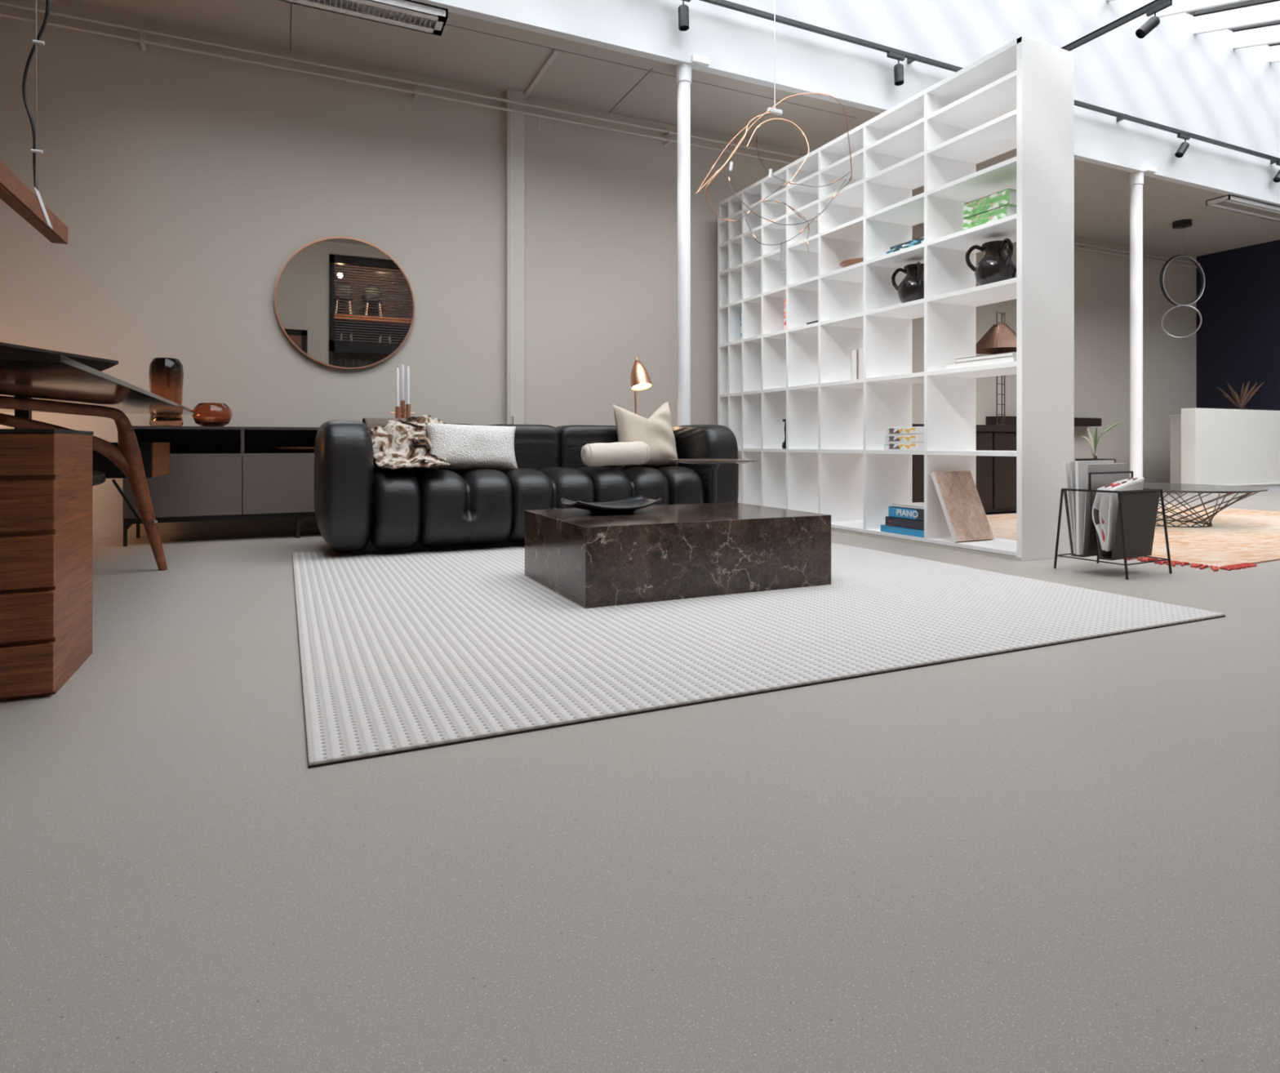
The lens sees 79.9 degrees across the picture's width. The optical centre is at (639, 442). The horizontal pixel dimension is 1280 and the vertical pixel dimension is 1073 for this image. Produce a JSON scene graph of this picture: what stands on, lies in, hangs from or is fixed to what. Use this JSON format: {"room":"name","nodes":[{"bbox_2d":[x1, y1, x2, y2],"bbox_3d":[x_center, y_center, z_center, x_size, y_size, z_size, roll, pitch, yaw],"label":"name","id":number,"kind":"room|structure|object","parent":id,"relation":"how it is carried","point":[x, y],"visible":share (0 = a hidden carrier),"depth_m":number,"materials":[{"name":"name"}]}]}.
{"room":"store","nodes":[
{"label":"store","id":0,"kind":"room"},
{"bbox_2d":[0,0,799,520],"bbox_3d":[-2.081,-1.210,6.119,8.100,3.720,0.150,0,0,-25],"label":"wall","id":1,"kind":"structure","parent":0,"point":[183,184],"depth_m":5.83,"materials":[{"name":"beige paint"}]},
{"bbox_2d":[92,516,318,537],"bbox_3d":[-1.979,0.595,6.077,7.950,0.110,0.012,0,0,-25],"label":"baseboard","id":2,"kind":"structure","parent":1,"relation":"attached to","point":[115,527],"depth_m":5.53,"materials":[{"name":"beige paint"}]},
{"bbox_2d":[274,236,415,368],"bbox_3d":[-2.266,-1.078,5.913,1.016,1.016,0.036,0,1,-25],"label":"round mirror","id":3,"kind":"object","parent":1,"relation":"attached to","point":[343,302],"visible":1,"depth_m":5.90,"materials":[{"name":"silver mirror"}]},
{"bbox_2d":[0,12,792,164],"bbox_3d":[-1.962,-2.728,6.029,7.920,0.136,0.114,0,0,-25],"label":"pipe","id":4,"kind":"object","parent":1,"relation":"attached to","point":[140,40],"visible":0.91,"depth_m":5.89,"materials":[{"name":"metal"}]},
{"bbox_2d":[0,0,802,158],"bbox_3d":[-1.962,-2.853,6.029,7.920,0.036,0.114,0,0,-25],"label":"pipe","id":5,"kind":"object","parent":1,"relation":"attached to","point":[141,29],"visible":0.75,"depth_m":5.87,"materials":[{"name":"metal"}]},
{"bbox_2d":[505,88,524,424],"bbox_3d":[-1.059,-1.160,6.471,0.150,3.620,0.075,0,0,-25],"label":"pilaster","id":6,"kind":"object","parent":1,"relation":"attached to","point":[514,122],"visible":0.8,"depth_m":6.44,"materials":[{"name":"beige paint"}]},
{"bbox_2d":[0,491,1279,1072],"bbox_3d":[3.507,0.700,4.311,16.700,0.100,10.050,0,0,-25],"label":"floor","id":7,"kind":"structure","parent":0,"point":[1064,857],"depth_m":1.19,"materials":[{"name":"grey concrete"}]},
{"bbox_2d":[0,395,167,570],"bbox_3d":[-2.615,0.240,3.163,0.645,0.829,1.428,0,0,-10],"label":"chair","id":8,"kind":"object","parent":7,"relation":"on","point":[126,456],"visible":0.76,"depth_m":3.72,"materials":[{"name":"brown wood"}]},
{"bbox_2d":[0,351,198,700],"bbox_3d":[-2.540,0.229,2.975,1.210,0.842,3.460,0,0,-25],"label":"desk","id":9,"kind":"object","parent":7,"relation":"on","point":[46,474],"visible":0.98,"depth_m":1.96,"materials":[{"name":"brown wood"}]},
{"bbox_2d":[0,342,118,371],"bbox_3d":[-2.316,-0.253,2.396,1.026,0.122,1.899,0,0,-25],"label":"desk pad","id":10,"kind":"object","parent":9,"relation":"on","point":[100,364],"visible":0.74,"depth_m":2.68,"materials":[{"name":"black leather"}]},
{"bbox_2d":[122,425,319,546],"bbox_3d":[-2.196,0.272,5.526,2.510,0.756,0.528,0,0,-25],"label":"sideboard","id":11,"kind":"object","parent":7,"relation":"on","point":[216,473],"visible":0.37,"depth_m":5.08,"materials":[{"name":"black paint"}]},
{"bbox_2d":[148,357,183,426],"bbox_3d":[-3.146,-0.333,5.076,0.200,0.452,0.200,0,0,-25],"label":"vase","id":12,"kind":"object","parent":11,"relation":"on","point":[166,375],"visible":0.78,"depth_m":5.00,"materials":[{"name":"orange glass"}]},
{"bbox_2d":[191,402,232,426],"bbox_3d":[-2.904,-0.187,5.189,0.244,0.160,0.244,0,0,-25],"label":"round vase","id":13,"kind":"object","parent":11,"relation":"on","point":[210,414],"visible":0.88,"depth_m":5.11,"materials":[{"name":"orange glass"}]},
{"bbox_2d":[169,452,314,456],"bbox_3d":[-2.196,0.080,5.526,2.474,0.016,0.497,0,0,-25],"label":"niche shelf","id":14,"kind":"object","parent":11,"relation":"attached to","point":[171,454],"depth_m":5.10,"materials":[{"name":"black paint"}]},
{"bbox_2d":[274,446,314,453],"bbox_3d":[-2.404,0.051,5.411,0.340,0.040,0.340,0,0,-25],"label":"shallow bowl","id":15,"kind":"object","parent":11,"relation":"on","point":[290,449],"visible":0.88,"depth_m":5.31,"materials":[{"name":"brown wood"}]},
{"bbox_3d":[-1.779,-0.114,5.714,0.230,0.014,0.230,0,0,-25],"label":"dish","id":16,"kind":"object","parent":11,"relation":"on","visible":0},
{"bbox_2d":[390,400,414,417],"bbox_3d":[-1.782,-0.218,5.728,0.179,0.198,0.130,0,0,-25],"label":"candle holder","id":17,"kind":"object","parent":16,"relation":"on","point":[399,412],"visible":0.62,"depth_m":5.71,"materials":[{"name":"wood"}]},
{"bbox_2d":[395,367,399,406],"bbox_3d":[-1.799,-0.410,5.671,0.023,0.321,0.023,0,0,-25],"label":"taper candle","id":18,"kind":"object","parent":17,"relation":"on","point":[397,369],"visible":1,"depth_m":5.66,"materials":[{"name":"white wax"}]},
{"bbox_2d":[401,362,404,399],"bbox_3d":[-1.786,-0.450,5.754,0.023,0.303,0.023,0,0,-25],"label":"taper candle","id":19,"kind":"object","parent":17,"relation":"on","point":[402,364],"visible":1,"depth_m":5.75,"materials":[{"name":"white wax"}]},
{"bbox_2d":[406,365,409,404],"bbox_3d":[-1.736,-0.428,5.722,0.023,0.318,0.023,0,0,-25],"label":"taper candle","id":20,"kind":"object","parent":17,"relation":"on","point":[407,367],"visible":1,"depth_m":5.71,"materials":[{"name":"white wax"}]},
{"bbox_2d":[630,356,652,413],"bbox_3d":[-0.022,-0.010,5.998,0.260,1.321,0.290,0,0,-25],"label":"floor lamp","id":21,"kind":"object","parent":7,"relation":"on","point":[640,380],"visible":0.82,"depth_m":5.92,"materials":[{"name":"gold metal"}]},
{"bbox_2d":[675,53,710,425],"bbox_3d":[0.390,-1.188,6.048,0.257,3.675,0.202,0,0,-25],"label":"steel column","id":22,"kind":"structure","parent":7,"relation":"on","point":[683,70],"depth_m":6.00,"materials":[{"name":"metal"}]},
{"bbox_2d":[292,542,1225,768],"bbox_3d":[0.083,0.644,3.643,3.142,0.012,3.210,0,0,-25],"label":"area rug","id":23,"kind":"object","parent":7,"relation":"on","point":[400,652],"visible":0.73,"depth_m":2.55,"materials":[{"name":"beige fabric"}]},
{"bbox_2d":[314,419,738,554],"bbox_3d":[-0.667,0.254,5.016,2.700,0.768,0.775,0,0,-25],"label":"leather sofa","id":24,"kind":"object","parent":23,"relation":"on","point":[362,507],"visible":0.66,"depth_m":4.52,"materials":[{"name":"black leather"}]},
{"bbox_2d":[362,417,406,429],"bbox_3d":[-1.581,-0.053,4.857,0.343,0.210,0.356,0,0,-25],"label":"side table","id":25,"kind":"object","parent":24,"relation":"on","point":[370,422],"visible":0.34,"depth_m":4.69,"materials":[{"name":"brown wood"}]},
{"bbox_2d":[370,469,421,550],"bbox_3d":[-1.483,0.400,4.571,0.277,0.476,0.660,0,0,-25],"label":"seat cushion","id":26,"kind":"object","parent":24,"relation":"on","point":[395,494],"depth_m":4.30,"materials":[{"name":"black leather"}]},
{"bbox_2d":[369,414,449,468],"bbox_3d":[-1.353,-0.013,4.558,0.481,0.324,0.537,0,0,-25],"label":"fur throw","id":27,"kind":"object","parent":24,"relation":"on","point":[397,444],"visible":0.89,"depth_m":4.59,"materials":[{"name":"fur"}]},
{"bbox_2d":[413,468,512,547],"bbox_3d":[-1.123,0.400,4.739,0.542,0.476,0.659,0,0,-25],"label":"seat cushion","id":28,"kind":"object","parent":24,"relation":"on","point":[458,508],"depth_m":4.47,"materials":[{"name":"black leather"}]},
{"bbox_2d":[425,422,517,470],"bbox_3d":[-1.046,0.028,4.776,0.584,0.302,0.206,0,0,-26],"label":"lumbar cushion","id":29,"kind":"object","parent":24,"relation":"on","point":[467,446],"visible":0.96,"depth_m":4.70,"materials":[{"name":"white fabric"}]},
{"bbox_2d":[498,466,595,542],"bbox_3d":[-0.643,0.400,4.963,0.542,0.476,0.659,0,0,-25],"label":"seat cushion","id":30,"kind":"object","parent":24,"relation":"on","point":[530,487],"depth_m":4.68,"materials":[{"name":"black leather"}]},
{"bbox_2d":[581,441,650,466],"bbox_3d":[-0.157,0.073,4.974,0.446,0.164,0.158,0,0,-25],"label":"bolster cushion","id":31,"kind":"object","parent":24,"relation":"on","point":[619,453],"visible":1,"depth_m":4.91,"materials":[{"name":"fabric"}]},
{"bbox_2d":[577,466,669,505],"bbox_3d":[-0.163,0.400,5.187,0.542,0.476,0.659,0,0,-25],"label":"seat cushion","id":32,"kind":"object","parent":24,"relation":"on","point":[609,483],"depth_m":4.93,"materials":[{"name":"black leather"}]},
{"bbox_2d":[613,401,678,468],"bbox_3d":[0.043,-0.060,5.315,0.450,0.468,0.271,0,0,-28],"label":"square cushion","id":33,"kind":"object","parent":24,"relation":"on","point":[656,430],"visible":0.84,"depth_m":5.23,"materials":[{"name":"fabric"}]},
{"bbox_2d":[649,466,703,504],"bbox_3d":[0.198,0.400,5.355,0.277,0.476,0.660,0,0,-25],"label":"seat cushion","id":34,"kind":"object","parent":24,"relation":"on","point":[685,484],"depth_m":5.07,"materials":[{"name":"black leather"}]},
{"bbox_2d":[524,502,831,608],"bbox_3d":[0.153,0.481,3.563,1.182,0.313,0.821,0,0,-25],"label":"coffee table","id":35,"kind":"object","parent":23,"relation":"on","point":[660,552],"visible":0.98,"depth_m":3.20,"materials":[{"name":"stone"}]},
{"bbox_2d":[560,494,662,514],"bbox_3d":[-0.131,0.290,3.558,0.472,0.069,0.303,0,0,-28],"label":"serving tray","id":36,"kind":"object","parent":35,"relation":"on","point":[628,505],"visible":1,"depth_m":3.50,"materials":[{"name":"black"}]},
{"bbox_2d":[670,458,759,502],"bbox_3d":[0.461,0.371,4.739,0.550,0.533,0.550,0,0,-25],"label":"side table","id":37,"kind":"object","parent":23,"relation":"on","point":[713,464],"visible":0.59,"depth_m":4.63,"materials":[{"name":"metal"}]},
{"bbox_2d":[717,35,1074,560],"bbox_3d":[1.605,-0.792,5.759,0.434,2.885,3.248,0,0,-25],"label":"bookshelf","id":38,"kind":"object","parent":7,"relation":"on","point":[835,462],"visible":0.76,"depth_m":5.26,"materials":[{"name":"white paint"}]},
{"bbox_2d":[839,257,863,267],"bbox_3d":[1.634,-1.299,5.630,0.320,0.060,0.320,0,0,-25],"label":"wooden bowl","id":39,"kind":"object","parent":38,"relation":"on","point":[848,262],"visible":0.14,"depth_m":5.54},
{"bbox_2d":[851,349,857,379],"bbox_3d":[1.622,-0.558,5.536,0.180,0.216,0.060,0,0,-25],"label":"upright book","id":40,"kind":"object","parent":38,"relation":"on","point":[854,353],"visible":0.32,"depth_m":5.50,"materials":[{"name":"white paper"}]},
{"bbox_2d":[858,347,863,378],"bbox_3d":[1.659,-0.562,5.458,0.180,0.224,0.082,0,0,-25],"label":"upright book","id":41,"kind":"object","parent":38,"relation":"on","point":[860,349],"visible":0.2,"depth_m":5.43,"materials":[{"name":"white paper"}]},
{"bbox_2d":[880,524,924,537],"bbox_3d":[1.852,0.582,5.090,0.280,0.045,0.401,0,0,-25],"label":"book","id":42,"kind":"object","parent":38,"relation":"on","point":[903,531],"visible":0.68,"depth_m":5.03,"materials":[{"name":"blue paper"}]},
{"bbox_2d":[885,515,924,530],"bbox_3d":[1.862,0.529,5.073,0.276,0.060,0.361,0,0,-25],"label":"book","id":43,"kind":"object","parent":42,"relation":"on","point":[890,521],"visible":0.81,"depth_m":5.01,"materials":[{"name":"paper"}]},
{"bbox_2d":[888,506,924,520],"bbox_3d":[1.868,0.464,5.064,0.273,0.070,0.331,0,0,-25],"label":"book","id":44,"kind":"object","parent":43,"relation":"on","point":[895,512],"visible":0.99,"depth_m":5.01,"materials":[{"name":"blue paper"}]},
{"bbox_2d":[891,502,924,509],"bbox_3d":[1.878,0.419,5.053,0.265,0.020,0.311,0,0,-25],"label":"book","id":45,"kind":"object","parent":44,"relation":"on","point":[918,505],"visible":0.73,"depth_m":5.04,"materials":[{"name":"white paper"}]},
{"bbox_2d":[884,442,924,450],"bbox_3d":[1.852,0.024,5.089,0.262,0.050,0.365,0,0,-25],"label":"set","id":46,"kind":"object","parent":38,"relation":"on","point":[887,446],"visible":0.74,"depth_m":5.02,"materials":[{"name":"white paper"}]},
{"bbox_2d":[884,443,918,448],"bbox_3d":[1.726,0.024,5.051,0.002,0.035,0.298,0,0,-25],"label":"print","id":47,"kind":"object","parent":46,"relation":"attached to","point":[887,446],"depth_m":5.05},
{"bbox_2d":[884,434,924,442],"bbox_3d":[1.855,-0.027,5.083,0.262,0.050,0.358,0,0,-25],"label":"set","id":48,"kind":"object","parent":46,"relation":"on","point":[901,437],"visible":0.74,"depth_m":5.02,"materials":[{"name":"white paper"}]},
{"bbox_2d":[885,435,918,440],"bbox_3d":[1.729,-0.028,5.046,0.002,0.035,0.288,0,0,-25],"label":"print","id":49,"kind":"object","parent":48,"relation":"attached to","point":[887,437],"depth_m":5.04},
{"bbox_2d":[885,426,924,435],"bbox_3d":[1.858,-0.079,5.077,0.262,0.050,0.351,0,0,-25],"label":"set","id":50,"kind":"object","parent":48,"relation":"on","point":[917,429],"visible":0.64,"depth_m":5.02,"materials":[{"name":"white paper"}]},
{"bbox_2d":[887,427,918,433],"bbox_3d":[1.731,-0.079,5.042,0.002,0.035,0.278,0,0,-25],"label":"print","id":51,"kind":"object","parent":50,"relation":"attached to","point":[890,430],"depth_m":5.04},
{"bbox_2d":[886,240,924,253],"bbox_3d":[1.856,-1.280,5.070,0.250,0.022,0.354,0,0,-25],"label":"book","id":52,"kind":"object","parent":38,"relation":"on","point":[921,242],"visible":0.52,"depth_m":5.01,"materials":[{"name":"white paper"}]},
{"bbox_2d":[890,236,924,250],"bbox_3d":[1.863,-1.305,5.056,0.230,0.028,0.327,0,0,-25],"label":"book","id":53,"kind":"object","parent":52,"relation":"on","point":[922,238],"visible":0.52,"depth_m":5.01,"materials":[{"name":"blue paper"}]},
{"bbox_2d":[891,261,924,302],"bbox_3d":[1.882,-1.056,5.181,0.282,0.281,0.291,0,0,-25],"label":"jug","id":54,"kind":"object","parent":38,"relation":"on","point":[911,288],"visible":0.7,"depth_m":5.10,"materials":[{"name":"ceramic"}]},
{"bbox_2d":[930,471,994,542],"bbox_3d":[2.013,0.393,4.773,0.318,0.426,0.211,0,0,-25],"label":"stone slab","id":55,"kind":"object","parent":38,"relation":"on","point":[962,508],"visible":1,"depth_m":4.75,"materials":[{"name":"beige stone"}]},
{"bbox_2d":[945,355,1016,368],"bbox_3d":[2.132,-0.467,4.562,0.320,0.035,0.482,0,0,-25],"label":"book","id":56,"kind":"object","parent":38,"relation":"on","point":[1011,358],"visible":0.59,"depth_m":4.47,"materials":[{"name":"white paper"}]},
{"bbox_2d":[955,351,1016,362],"bbox_3d":[2.142,-0.497,4.533,0.305,0.024,0.402,0,0,-25],"label":"book","id":57,"kind":"object","parent":56,"relation":"on","point":[1009,353],"visible":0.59,"depth_m":4.44,"materials":[{"name":"white paper"}]},
{"bbox_2d":[963,204,1016,230],"bbox_3d":[2.115,-1.306,4.504,0.240,0.075,0.306,0,0,-25],"label":"book","id":58,"kind":"object","parent":38,"relation":"on","point":[1005,211],"visible":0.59,"depth_m":4.42,"materials":[{"name":"green paper"}]},
{"bbox_2d":[963,188,1016,218],"bbox_3d":[2.120,-1.389,4.502,0.240,0.090,0.316,0,0,-25],"label":"book","id":59,"kind":"object","parent":58,"relation":"on","point":[1008,196],"visible":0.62,"depth_m":4.42,"materials":[{"name":"green paper"}]},
{"bbox_2d":[964,238,1016,285],"bbox_3d":[2.161,-1.056,4.581,0.279,0.281,0.287,0,0,-25],"label":"jug","id":60,"kind":"object","parent":38,"relation":"on","point":[997,264],"visible":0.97,"depth_m":4.51,"materials":[{"name":"ceramic"}]},
{"bbox_2d":[911,423,1016,512],"bbox_3d":[2.808,0.235,6.992,1.940,0.790,0.500,0,0,-25],"label":"base cabinet","id":61,"kind":"object","parent":7,"relation":"on","point":[996,476],"visible":0.27,"depth_m":6.90,"materials":[{"name":"wood"}]},
{"bbox_2d":[976,311,1016,425],"bbox_3d":[3.409,-0.698,7.239,0.543,1.072,0.543,0,0,-25],"label":"table lamp","id":62,"kind":"object","parent":61,"relation":"on","point":[1000,338],"visible":0.77,"depth_m":7.16,"materials":[{"name":"brown metal"}]},
{"bbox_2d":[1053,471,1172,579],"bbox_3d":[2.361,0.397,3.860,0.448,0.505,0.396,0,0,-25],"label":"magazine rack","id":63,"kind":"object","parent":7,"relation":"on","point":[1137,509],"visible":0.76,"depth_m":3.76,"materials":[{"name":"black metal"}]},
{"bbox_2d":[1063,462,1075,553],"bbox_3d":[2.288,0.328,3.911,0.307,0.456,0.057,0,0,-29],"label":"magazine","id":64,"kind":"object","parent":63,"relation":"in","point":[1066,464],"visible":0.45,"depth_m":3.85,"materials":[{"name":"white paper"}]},
{"bbox_2d":[1069,461,1076,554],"bbox_3d":[2.294,0.326,3.887,0.304,0.460,0.036,0,0,-29],"label":"magazine","id":65,"kind":"object","parent":63,"relation":"in","point":[1072,464],"visible":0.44,"depth_m":3.82,"materials":[{"name":"grey paper"}]},
{"bbox_2d":[1075,460,1114,555],"bbox_3d":[2.304,0.323,3.865,0.311,0.465,0.020,0,0,-29],"label":"magazine","id":66,"kind":"object","parent":63,"relation":"in","point":[1081,465],"visible":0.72,"depth_m":3.79,"materials":[{"name":"white paper"}]},
{"bbox_2d":[1082,462,1124,554],"bbox_3d":[2.342,0.331,3.857,0.323,0.450,0.027,0,0,-29],"label":"magazine","id":67,"kind":"object","parent":63,"relation":"in","point":[1098,481],"visible":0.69,"depth_m":3.82,"materials":[{"name":"grey paper"}]},
{"bbox_2d":[1092,476,1133,551],"bbox_3d":[2.364,0.350,3.794,0.308,0.351,0.051,0,0,-27],"label":"magazine","id":68,"kind":"object","parent":63,"relation":"in","point":[1096,504],"visible":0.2,"depth_m":3.74,"materials":[{"name":"paper"}]},
{"bbox_2d":[1098,477,1138,551],"bbox_3d":[2.375,0.350,3.780,0.304,0.351,0.028,0,0,-28],"label":"magazine","id":69,"kind":"object","parent":63,"relation":"in","point":[1104,503],"visible":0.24,"depth_m":3.72,"materials":[{"name":"paper"}]},
{"bbox_2d":[1106,477,1144,551],"bbox_3d":[2.391,0.350,3.759,0.302,0.350,0.024,0,0,-29],"label":"magazine","id":70,"kind":"object","parent":63,"relation":"in","point":[1137,484],"visible":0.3,"depth_m":3.70,"materials":[{"name":"white paper"}]},
{"bbox_2d":[986,503,1279,571],"bbox_3d":[4.168,0.643,5.930,4.231,0.019,2.521,0,0,-28],"label":"patterned rug","id":71,"kind":"object","parent":7,"relation":"on","point":[1237,539],"visible":0.38,"depth_m":5.11,"materials":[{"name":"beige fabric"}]},
{"bbox_2d":[1075,458,1116,462],"bbox_3d":[2.980,0.373,5.000,0.232,0.533,0.232,0,0,-25],"label":"plant stand","id":72,"kind":"object","parent":71,"relation":"on","point":[1076,460],"visible":0.29,"depth_m":4.91,"materials":[{"name":"black metal"}]},
{"bbox_2d":[1081,419,1124,458],"bbox_3d":[3.051,-0.016,5.016,0.284,0.267,0.059,0,0,0],"label":"potted plant","id":73,"kind":"object","parent":72,"relation":"on","point":[1093,444],"visible":0.96,"depth_m":5.02,"materials":[{"name":"green plant"}]},
{"bbox_2d":[1143,482,1267,527],"bbox_3d":[4.173,0.491,6.029,1.209,0.293,1.209,0,0,-25],"label":"glass table","id":74,"kind":"object","parent":71,"relation":"on","point":[1186,488],"visible":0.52,"depth_m":5.77,"materials":[{"name":"black"}]},
{"bbox_2d":[1128,165,1156,478],"bbox_3d":[5.516,-1.188,8.442,0.265,3.675,0.210,0,0,-25],"label":"steel column","id":75,"kind":"structure","parent":7,"relation":"on","point":[1136,178],"depth_m":8.39,"materials":[{"name":"metal"}]},
{"bbox_2d":[1168,414,1181,483],"bbox_3d":[8.121,0.133,10.755,1.430,1.035,0.450,0,0,-25],"label":"base cabinet","id":76,"kind":"object","parent":7,"relation":"on","point":[1175,420],"visible":0.12,"depth_m":10.58,"materials":[{"name":"beige paint"}]},
{"bbox_2d":[1181,408,1279,495],"bbox_3d":[8.138,0.110,10.114,2.900,1.080,0.185,0,0,-25],"label":"counter","id":77,"kind":"object","parent":7,"relation":"on","point":[1220,446],"depth_m":9.75,"materials":[{"name":"white paint"}]},
{"bbox_2d":[1216,381,1265,409],"bbox_3d":[8.677,-0.639,11.001,0.814,0.506,0.232,0,0,0],"label":"dried plant","id":78,"kind":"object","parent":77,"relation":"on","point":[1245,397],"visible":0.94,"depth_m":10.99,"materials":[{"name":"brown plant"}]},
{"bbox_2d":[41,0,1279,256],"bbox_3d":[3.116,-3.020,5.149,16.400,0.100,7.900,0,0,-25],"label":"ceiling","id":79,"kind":"structure","parent":0,"point":[460,55],"depth_m":6.29,"materials":[{"name":"beige paint"}]},
{"bbox_2d":[0,0,67,244],"bbox_3d":[-1.586,-1.821,1.762,0.077,2.298,1.835,0,0,-25],"label":"linear pendant","id":80,"kind":"object","parent":79,"relation":"hanging from","point":[29,206],"visible":1,"depth_m":2.35,"materials":[{"name":"brown wood"}]},
{"bbox_2d":[0,185,62,242],"bbox_3d":[-1.584,-0.674,1.766,0.030,0.004,1.740,0,0,-25],"label":"diffuser","id":81,"kind":"object","parent":80,"relation":"attached to","point":[8,194],"depth_m":2.26,"materials":[{"name":"brown plastic"}]},
{"bbox_2d":[280,0,448,35],"bbox_3d":[-2.059,-2.940,5.031,1.520,0.060,0.260,0,0,-25],"label":"ceiling light","id":82,"kind":"object","parent":79,"relation":"attached to","point":[407,14],"visible":1,"depth_m":5.19,"materials":[{"name":"white paint"}]},
{"bbox_2d":[524,48,558,98],"bbox_3d":[-0.811,-2.959,6.159,0.035,0.022,0.850,0,0,-25],"label":"batten","id":83,"kind":"object","parent":79,"relation":"attached to","point":[554,52],"visible":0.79,"depth_m":6.08,"materials":[{"name":"beige paint"}]},
{"bbox_2d":[445,23,857,118],"bbox_3d":[-1.621,-2.969,5.310,7.950,0.002,0.005,0,0,-25],"label":"seam","id":84,"kind":"structure","parent":79,"relation":"attached to","point":[446,24],"depth_m":6.02,"materials":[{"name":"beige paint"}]},
{"bbox_2d":[1160,218,1204,337],"bbox_3d":[7.279,-2.190,10.255,0.678,1.559,0.243,0,0,6],"label":"pendant","id":85,"kind":"object","parent":79,"relation":"hanging from","point":[1185,223],"visible":1,"depth_m":10.22,"materials":[{"name":"black metal"}]},
{"bbox_2d":[1205,194,1279,221],"bbox_3d":[7.742,-2.940,9.602,1.650,0.060,0.260,0,0,-25],"label":"ceiling light","id":86,"kind":"object","parent":79,"relation":"attached to","point":[1229,202],"visible":1,"depth_m":9.44,"materials":[{"name":"white paint"}]},
{"bbox_2d":[411,0,1279,205],"bbox_3d":[3.302,-3.935,7.377,14.180,1.930,0.080,0,0,-25],"label":"wall","id":87,"kind":"structure","parent":0,"point":[1174,76],"depth_m":7.39,"materials":[{"name":"white paint"}]},
{"bbox_2d":[700,0,1279,164],"bbox_3d":[4.060,-3.450,7.621,11.800,0.050,0.118,0,0,-25],"label":"track","id":88,"kind":"object","parent":87,"relation":"attached to","point":[911,57],"visible":0.91,"depth_m":6.83,"materials":[{"name":"metal"}]},
{"bbox_2d":[677,0,690,31],"bbox_3d":[0.305,-3.294,5.823,0.180,0.261,0.086,0,0,-25],"label":"track spotlight","id":89,"kind":"object","parent":88,"relation":"attached to","point":[683,9],"visible":1,"depth_m":5.80,"materials":[{"name":"black metal"}]},
{"bbox_2d":[886,51,905,85],"bbox_3d":[2.259,-3.293,6.727,0.180,0.264,0.096,0,0,-25],"label":"track spotlight","id":90,"kind":"object","parent":88,"relation":"attached to","point":[898,68],"visible":1,"depth_m":6.71,"materials":[{"name":"black metal"}]},
{"bbox_2d":[1174,133,1190,157],"bbox_3d":[6.045,-3.298,8.506,0.187,0.253,0.084,0,0,-17],"label":"track spotlight","id":91,"kind":"object","parent":88,"relation":"attached to","point":[1184,145],"visible":1,"depth_m":8.48,"materials":[{"name":"black metal"}]},
{"bbox_2d":[1061,0,1167,51],"bbox_3d":[4.186,-3.450,5.731,0.036,0.050,3.650,0,0,-25],"label":"track","id":92,"kind":"object","parent":87,"relation":"attached to","point":[1141,11],"visible":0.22,"depth_m":6.31,"materials":[{"name":"metal"}]},
{"bbox_2d":[1135,0,1172,38],"bbox_3d":[4.013,-3.306,5.978,0.166,0.238,0.208,0,0,-25],"label":"track spotlight","id":93,"kind":"object","parent":92,"relation":"attached to","point":[1153,22],"visible":1,"depth_m":5.98,"materials":[{"name":"black metal"}]},
{"bbox_2d":[1106,0,1279,62],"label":"window","id":94,"kind":"structure","parent":87,"relation":"in","point":[1253,23],"depth_m":8.43,"materials":[{"name":"glass"}]},
{"bbox_2d":[696,0,852,270],"bbox_3d":[0.753,-2.569,4.315,1.074,3.218,0.501,0,0,-25],"label":"chandelier","id":95,"kind":"object","parent":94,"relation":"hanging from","point":[773,110],"visible":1,"depth_m":4.29,"materials":[{"name":"gold metal"}]},
{"bbox_2d":[911,222,1196,478],"bbox_3d":[5.186,-1.210,10.114,8.750,3.720,0.950,0,0,-25],"label":"wall","id":96,"kind":"structure","parent":0,"point":[1101,279],"depth_m":11.37,"materials":[{"name":"beige paint"}]},
{"bbox_2d":[986,415,1102,426],"bbox_3d":[5.594,-0.292,10.541,2.050,0.115,0.219,0,0,-25],"label":"wall shelf","id":97,"kind":"object","parent":96,"relation":"attached to","point":[1009,420],"visible":0.57,"depth_m":10.20,"materials":[{"name":"wood"}]},
{"bbox_2d":[921,222,1197,267],"bbox_3d":[5.065,-2.778,10.376,8.410,0.036,0.074,0,0,-25],"label":"pipe","id":98,"kind":"object","parent":96,"relation":"attached to","point":[1080,248],"visible":0.23,"depth_m":11.29,"materials":[{"name":"metal"}]},
{"bbox_2d":[1074,242,1199,263],"bbox_3d":[5.065,-2.838,10.376,8.410,0.036,0.074,0,0,-25],"label":"pipe","id":99,"kind":"object","parent":96,"relation":"attached to","point":[1080,244],"visible":0.32,"depth_m":11.29,"materials":[{"name":"metal"}]},
{"bbox_2d":[1124,477,1172,483],"bbox_3d":[5.051,0.595,10.404,8.450,0.110,0.012,0,0,-25],"label":"baseboard","id":100,"kind":"structure","parent":96,"relation":"attached to","point":[1164,480],"depth_m":11.76,"materials":[{"name":"beige paint"}]},
{"bbox_2d":[1196,239,1279,410],"bbox_3d":[10.647,-2.250,8.578,0.150,5.800,8.050,0,0,-25],"label":"wall","id":101,"kind":"structure","parent":0,"point":[1238,334],"depth_m":11.65,"materials":[{"name":"blue paint"}]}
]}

